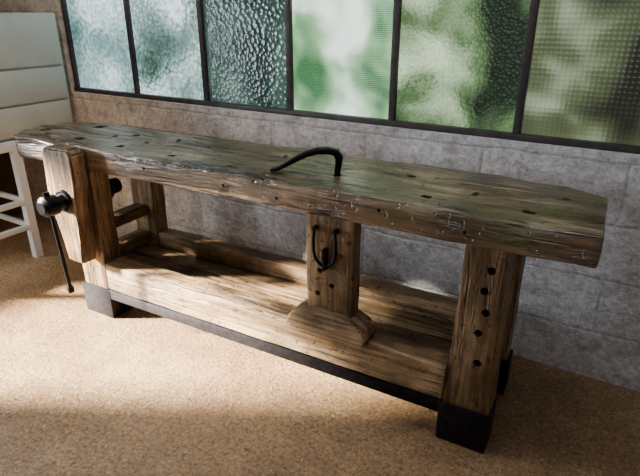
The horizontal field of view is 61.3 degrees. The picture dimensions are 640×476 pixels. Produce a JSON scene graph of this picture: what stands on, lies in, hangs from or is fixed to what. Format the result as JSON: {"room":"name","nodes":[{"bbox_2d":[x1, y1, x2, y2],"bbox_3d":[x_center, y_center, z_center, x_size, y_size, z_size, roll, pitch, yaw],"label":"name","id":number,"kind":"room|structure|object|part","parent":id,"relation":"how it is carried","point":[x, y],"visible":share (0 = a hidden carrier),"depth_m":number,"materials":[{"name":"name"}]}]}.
{"room":"woodworking shop","nodes":[
{"label":"woodworking shop","id":0,"kind":"room"},
{"bbox_2d":[0,152,22,220],"bbox_3d":[-3.368,-0.736,1.614,0.200,2.800,4.970,13,26,28],"label":"wall","id":1,"kind":"structure","parent":0,"point":[7,179],"depth_m":3.73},
{"bbox_2d":[0,214,639,475],"bbox_3d":[-0.883,1.106,0.980,5.800,0.100,5.300,13,26,28],"label":"floor","id":2,"kind":"structure","parent":0,"point":[84,391],"depth_m":1.98,"materials":[{"name":"carpet"}]},
{"bbox_2d":[0,139,43,257],"bbox_3d":[-1.973,-0.223,3.105,0.582,0.695,0.980,13,26,28],"label":"chair","id":3,"kind":"object","parent":2,"relation":"on","point":[29,224],"visible":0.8,"depth_m":3.06,"materials":[{"name":"white paint"}]},
{"bbox_2d":[0,12,72,140],"bbox_3d":[-1.974,-0.843,2.850,0.574,0.635,1.030,13,26,28],"label":"base cabinet","id":4,"kind":"object","parent":3,"relation":"on","point":[33,83],"visible":0.86,"depth_m":2.94,"materials":[{"name":"grey paint"}]},
{"bbox_3d":[-1.736,-0.947,2.651,0.019,0.254,0.990,13,26,28],"label":"drawer","id":5,"kind":"part","parent":4,"relation":"part of","materials":[{"name":"grey paint"}]},
{"bbox_3d":[-1.736,-0.739,2.739,0.019,0.175,0.990,13,26,28],"label":"drawer","id":6,"kind":"part","parent":4,"relation":"part of","materials":[{"name":"grey paint"}]},
{"bbox_3d":[-1.736,-0.576,2.808,0.019,0.153,0.990,13,26,28],"label":"drawer","id":7,"kind":"part","parent":4,"relation":"part of","materials":[{"name":"grey paint"}]},
{"bbox_2d":[13,121,608,453],"bbox_3d":[-0.329,0.088,2.202,2.548,0.824,0.646,12,26,27],"label":"workbench","id":8,"kind":"object","parent":2,"relation":"on","point":[451,357],"visible":1,"depth_m":1.95,"materials":[{"name":"brown wood"}]},
{"bbox_3d":[-1.029,-0.052,2.483,0.170,0.588,0.099,12,26,27],"label":"leg","id":9,"kind":"part","parent":8,"relation":"part of","materials":[{"name":"brown wood"}]},
{"bbox_3d":[-0.955,-0.106,2.621,0.072,0.056,0.247,12,26,27],"label":"rail","id":10,"kind":"part","parent":8,"relation":"part of","materials":[{"name":"brown wood"}]},
{"bbox_3d":[-0.951,0.026,2.674,0.082,0.063,0.247,12,26,27],"label":"rail","id":11,"kind":"part","parent":8,"relation":"part of","materials":[{"name":"brown wood"}]},
{"bbox_3d":[-0.864,-0.161,2.741,0.145,0.589,0.089,12,26,27],"label":"leg","id":12,"kind":"part","parent":8,"relation":"part of","materials":[{"name":"brown wood"}]},
{"bbox_3d":[-0.282,0.406,2.176,1.580,0.048,0.039,12,26,27],"label":"steel rail","id":13,"kind":"part","parent":8,"relation":"part of","materials":[{"name":"black metal"}]},
{"bbox_2d":[270,147,342,175],"bbox_3d":[-0.047,-0.262,1.882,0.256,0.117,0.040,3,23,8],"label":"holdfast","id":14,"kind":"object","parent":8,"relation":"on","point":[335,152],"visible":0.96,"depth_m":1.86,"materials":[{"name":"black metal"}]},
{"bbox_3d":[0.496,0.280,1.695,0.155,0.588,0.101,12,26,27],"label":"leg","id":15,"kind":"part","parent":8,"relation":"part of","materials":[{"name":"brown wood"}]},
{"bbox_3d":[0.663,0.172,1.953,0.114,0.586,0.092,12,26,27],"label":"leg","id":16,"kind":"part","parent":8,"relation":"part of","materials":[{"name":"brown wood"}]},
{"bbox_2d":[0,0,639,391],"bbox_3d":[0.261,-0.970,2.168,5.400,2.800,0.200,13,26,28],"label":"wall","id":17,"kind":"structure","parent":0,"point":[572,318],"depth_m":2.26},
{"bbox_2d":[60,0,79,86],"bbox_3d":[-1.442,-1.552,2.967,0.028,1.450,0.044,13,26,28],"label":"mullion","id":18,"kind":"object","parent":17,"relation":"attached to","point":[63,2],"visible":0.45,"depth_m":3.13,"materials":[{"name":"paint"}]},
{"bbox_2d":[123,0,140,93],"bbox_3d":[-1.001,-1.449,2.723,0.028,1.450,0.044,13,26,28],"label":"mullion","id":19,"kind":"object","parent":17,"relation":"attached to","point":[126,4],"visible":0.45,"depth_m":2.88,"materials":[{"name":"paint"}]},
{"bbox_2d":[196,0,209,100],"bbox_3d":[-0.567,-1.347,2.483,0.028,1.450,0.044,13,26,28],"label":"mullion","id":20,"kind":"object","parent":17,"relation":"attached to","point":[199,3],"visible":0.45,"depth_m":2.64,"materials":[{"name":"paint"}]},
{"bbox_2d":[284,0,293,109],"bbox_3d":[-0.131,-1.245,2.241,0.028,1.450,0.044,13,26,28],"label":"mullion","id":21,"kind":"object","parent":17,"relation":"attached to","point":[288,3],"visible":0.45,"depth_m":2.40,"materials":[{"name":"paint"}]},
{"bbox_2d":[74,87,639,153],"bbox_3d":[0.545,-0.429,2.142,4.670,0.024,0.050,13,26,28],"label":"frame","id":22,"kind":"object","parent":17,"relation":"attached to","point":[607,146],"visible":0.84,"depth_m":2.24,"materials":[{"name":"paint"}]},
{"bbox_2d":[66,0,134,92],"bbox_3d":[-1.221,-1.496,2.847,0.491,1.400,0.006,13,26,28],"label":"glass pane","id":23,"kind":"object","parent":22,"relation":"on","point":[98,27],"visible":0.8,"depth_m":3.02,"materials":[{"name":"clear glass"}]},
{"bbox_2d":[129,0,203,99],"bbox_3d":[-0.784,-1.393,2.605,0.482,1.400,0.006,13,26,28],"label":"glass pane","id":24,"kind":"object","parent":22,"relation":"on","point":[165,32],"visible":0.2,"depth_m":2.78,"materials":[{"name":"clear glass"}]},
{"bbox_2d":[203,0,286,108],"bbox_3d":[-0.349,-1.292,2.364,0.485,1.400,0.006,13,26,28],"label":"glass pane","id":25,"kind":"object","parent":22,"relation":"on","point":[246,46],"visible":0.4,"depth_m":2.54,"materials":[{"name":"clear glass"}]},
{"bbox_2d":[292,0,393,118],"bbox_3d":[0.088,-1.190,2.122,0.486,1.400,0.006,13,26,28],"label":"glass pane","id":26,"kind":"object","parent":22,"relation":"on","point":[342,48],"visible":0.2,"depth_m":2.29,"materials":[{"name":"clear glass"}]},
{"bbox_2d":[396,0,530,131],"bbox_3d":[0.524,-1.088,1.881,0.483,1.400,0.006,13,26,28],"label":"glass pane","id":27,"kind":"object","parent":22,"relation":"on","point":[460,61],"visible":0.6,"depth_m":2.05,"materials":[{"name":"clear glass"}]},
{"bbox_2d":[521,0,639,145],"bbox_3d":[0.959,-0.986,1.640,0.484,1.400,0.006,13,26,28],"label":"glass pane","id":28,"kind":"object","parent":22,"relation":"on","point":[584,80],"visible":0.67,"depth_m":1.84,"materials":[{"name":"clear glass"}]},
{"bbox_2d":[388,0,401,120],"bbox_3d":[0.306,-1.143,2.000,0.028,1.450,0.044,13,26,28],"label":"mullion","id":29,"kind":"object","parent":17,"relation":"attached to","point":[397,8],"visible":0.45,"depth_m":2.16,"materials":[{"name":"paint"}]},
{"bbox_2d":[512,0,539,133],"bbox_3d":[0.741,-1.042,1.759,0.028,1.450,0.044,13,26,28],"label":"mullion","id":30,"kind":"object","parent":17,"relation":"attached to","point":[534,4],"visible":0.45,"depth_m":1.92,"materials":[{"name":"paint"}]}
]}

